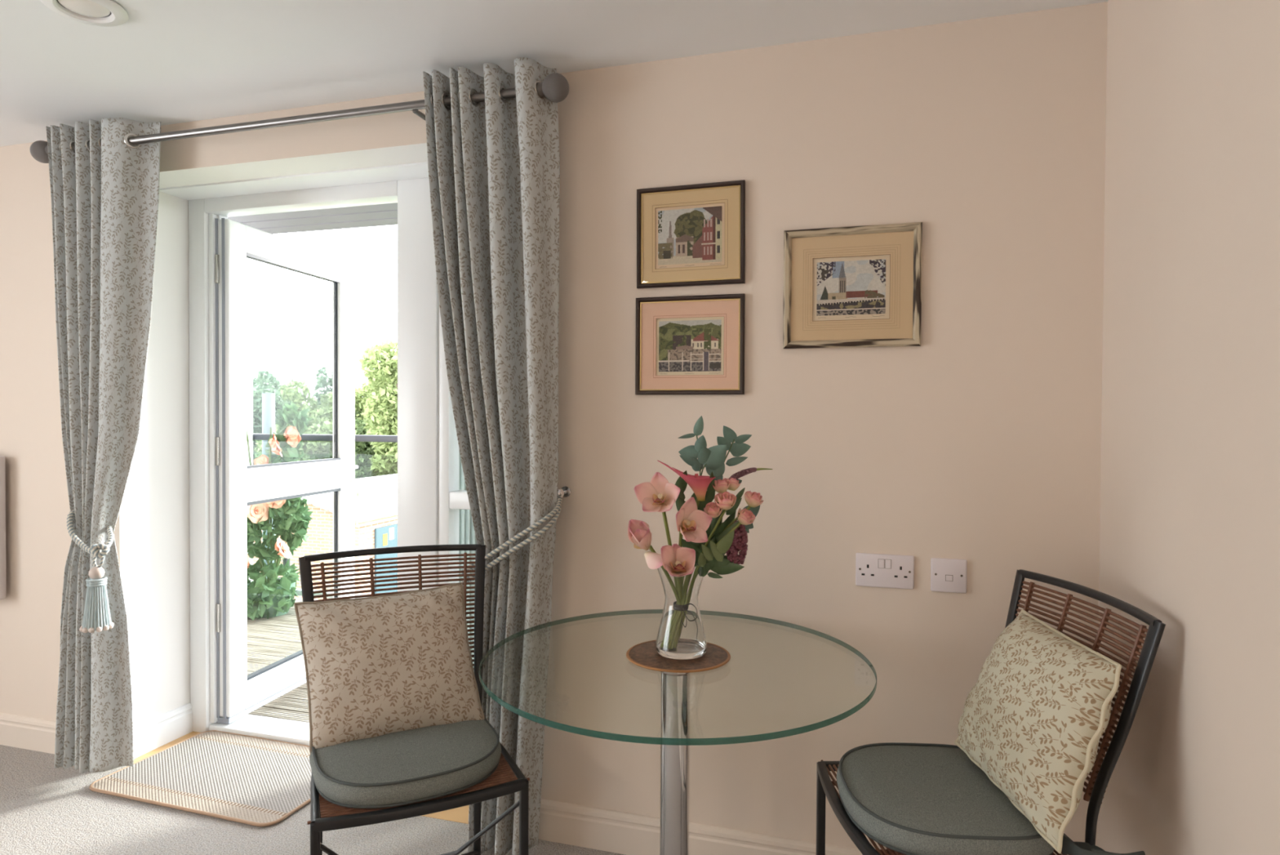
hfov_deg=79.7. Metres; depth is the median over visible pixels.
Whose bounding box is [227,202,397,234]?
ceiling
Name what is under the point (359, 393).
broadleaf tree
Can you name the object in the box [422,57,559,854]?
curtain
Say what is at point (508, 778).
rattan chair
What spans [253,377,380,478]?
broadleaf tree
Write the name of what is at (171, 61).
ceiling
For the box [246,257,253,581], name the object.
wall
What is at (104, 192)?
curtain
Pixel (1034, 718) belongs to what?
cushion
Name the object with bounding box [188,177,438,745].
door
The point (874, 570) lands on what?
power socket
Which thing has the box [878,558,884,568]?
switch
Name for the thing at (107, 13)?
recessed light
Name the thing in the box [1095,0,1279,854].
wall
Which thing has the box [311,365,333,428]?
broadleaf tree
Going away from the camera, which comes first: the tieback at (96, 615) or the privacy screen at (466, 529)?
the tieback at (96, 615)
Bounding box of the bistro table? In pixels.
[479,608,876,854]
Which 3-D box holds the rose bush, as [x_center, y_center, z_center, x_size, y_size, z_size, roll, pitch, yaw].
[-2.478,0.546,5.087,0.577,1.441,0.546,0,1,-14]
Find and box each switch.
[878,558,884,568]
[884,559,891,568]
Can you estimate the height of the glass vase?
0.224 m
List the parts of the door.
handle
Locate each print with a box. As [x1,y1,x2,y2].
[635,293,745,394]
[636,179,745,288]
[782,222,922,348]
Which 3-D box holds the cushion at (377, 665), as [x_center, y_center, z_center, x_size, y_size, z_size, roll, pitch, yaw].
[-0.637,0.608,1.972,0.460,0.355,0.199,0,1,-25]
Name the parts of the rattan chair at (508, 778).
leg, leg, rail, seat frame, leg, leg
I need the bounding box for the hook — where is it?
[557,485,570,497]
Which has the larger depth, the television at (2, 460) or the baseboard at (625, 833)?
the television at (2, 460)
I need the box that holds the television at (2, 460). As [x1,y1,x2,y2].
[0,455,6,599]
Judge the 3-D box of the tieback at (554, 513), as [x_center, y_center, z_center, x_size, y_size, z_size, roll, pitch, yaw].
[-0.388,0.340,2.325,0.303,0.278,0.186,1,1,16]
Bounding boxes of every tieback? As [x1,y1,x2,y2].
[66,509,114,632]
[460,497,562,582]
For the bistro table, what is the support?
on the floor at (45, 809)
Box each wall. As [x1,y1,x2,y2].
[0,1,1107,853]
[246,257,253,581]
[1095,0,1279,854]
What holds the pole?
attached to the wall at (979, 442)
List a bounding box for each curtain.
[46,117,160,773]
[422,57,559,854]
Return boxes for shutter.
[945,574,952,581]
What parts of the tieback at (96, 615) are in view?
loop cord, tassel trim, loop cord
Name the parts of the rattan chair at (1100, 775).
leg, seat frame, leg, rail, leg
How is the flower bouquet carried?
in the glass vase
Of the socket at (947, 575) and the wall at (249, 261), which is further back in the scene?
the wall at (249, 261)
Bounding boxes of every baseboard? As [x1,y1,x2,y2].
[0,711,56,754]
[538,798,862,854]
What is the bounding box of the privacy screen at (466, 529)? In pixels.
[458,453,476,666]
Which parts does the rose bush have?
stem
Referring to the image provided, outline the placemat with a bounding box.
[626,640,730,672]
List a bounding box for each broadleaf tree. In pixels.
[253,368,302,464]
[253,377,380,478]
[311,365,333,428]
[354,379,397,476]
[358,338,397,471]
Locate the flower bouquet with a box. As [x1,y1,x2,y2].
[627,415,772,577]
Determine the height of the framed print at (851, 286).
0.334 m
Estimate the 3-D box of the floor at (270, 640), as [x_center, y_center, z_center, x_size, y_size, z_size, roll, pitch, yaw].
[-1.650,1.280,4.334,6.800,0.030,1.854,1,1,16]
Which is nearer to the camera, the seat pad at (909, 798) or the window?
the seat pad at (909, 798)
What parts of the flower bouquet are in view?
stem, stem, stem, stem, stem, stem, stem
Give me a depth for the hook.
2.38 m
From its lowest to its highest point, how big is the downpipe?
4.890 m
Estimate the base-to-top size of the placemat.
0.006 m
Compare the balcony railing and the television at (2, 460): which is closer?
the television at (2, 460)
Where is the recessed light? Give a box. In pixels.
[40,0,128,26]
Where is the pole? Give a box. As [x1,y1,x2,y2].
[30,72,568,163]
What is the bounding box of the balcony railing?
[253,433,397,598]
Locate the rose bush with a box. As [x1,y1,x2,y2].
[246,401,313,620]
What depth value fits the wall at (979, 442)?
2.21 m
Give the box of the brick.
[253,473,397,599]
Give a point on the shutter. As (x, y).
(948, 577)
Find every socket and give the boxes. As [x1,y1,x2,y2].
[855,552,914,589]
[930,557,967,593]
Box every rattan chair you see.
[298,543,529,854]
[816,568,1165,854]
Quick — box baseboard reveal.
[133,702,192,759]
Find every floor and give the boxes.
[0,744,625,854]
[247,599,309,722]
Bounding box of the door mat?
[88,729,311,826]
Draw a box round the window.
[438,301,470,583]
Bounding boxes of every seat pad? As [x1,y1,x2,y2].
[309,718,501,808]
[836,742,1145,854]
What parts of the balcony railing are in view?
post, handrail, rail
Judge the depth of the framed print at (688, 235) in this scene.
2.26 m
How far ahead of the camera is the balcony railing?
5.30 m
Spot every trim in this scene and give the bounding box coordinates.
[133,730,468,823]
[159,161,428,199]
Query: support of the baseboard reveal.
attached to the wall at (979, 442)
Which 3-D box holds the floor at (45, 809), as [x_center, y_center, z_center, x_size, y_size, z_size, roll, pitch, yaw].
[-1.993,1.355,0.221,5.078,0.060,5.200,1,1,16]
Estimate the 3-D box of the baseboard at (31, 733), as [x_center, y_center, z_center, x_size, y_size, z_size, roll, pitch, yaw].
[-2.838,1.213,3.173,1.780,0.122,0.016,1,1,16]
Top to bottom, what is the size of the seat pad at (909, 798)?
0.066 m
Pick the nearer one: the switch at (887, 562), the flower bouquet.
the flower bouquet
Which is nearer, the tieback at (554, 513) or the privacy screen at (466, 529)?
the tieback at (554, 513)
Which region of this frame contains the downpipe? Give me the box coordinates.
[262,392,275,577]
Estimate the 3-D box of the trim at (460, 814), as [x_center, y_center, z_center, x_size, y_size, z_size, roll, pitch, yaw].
[-1.111,1.313,2.843,1.720,0.052,0.330,1,1,16]
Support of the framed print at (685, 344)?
attached to the wall at (979, 442)
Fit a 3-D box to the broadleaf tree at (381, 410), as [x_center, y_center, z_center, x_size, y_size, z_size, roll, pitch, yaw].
[-7.056,0.607,26.238,4.724,7.408,4.110,0,1,-11]
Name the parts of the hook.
knob, stem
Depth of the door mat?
2.78 m
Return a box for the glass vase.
[655,561,706,659]
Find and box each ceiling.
[0,0,1108,146]
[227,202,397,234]
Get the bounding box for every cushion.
[293,582,484,753]
[954,608,1121,853]
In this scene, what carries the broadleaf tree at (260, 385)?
on the ground

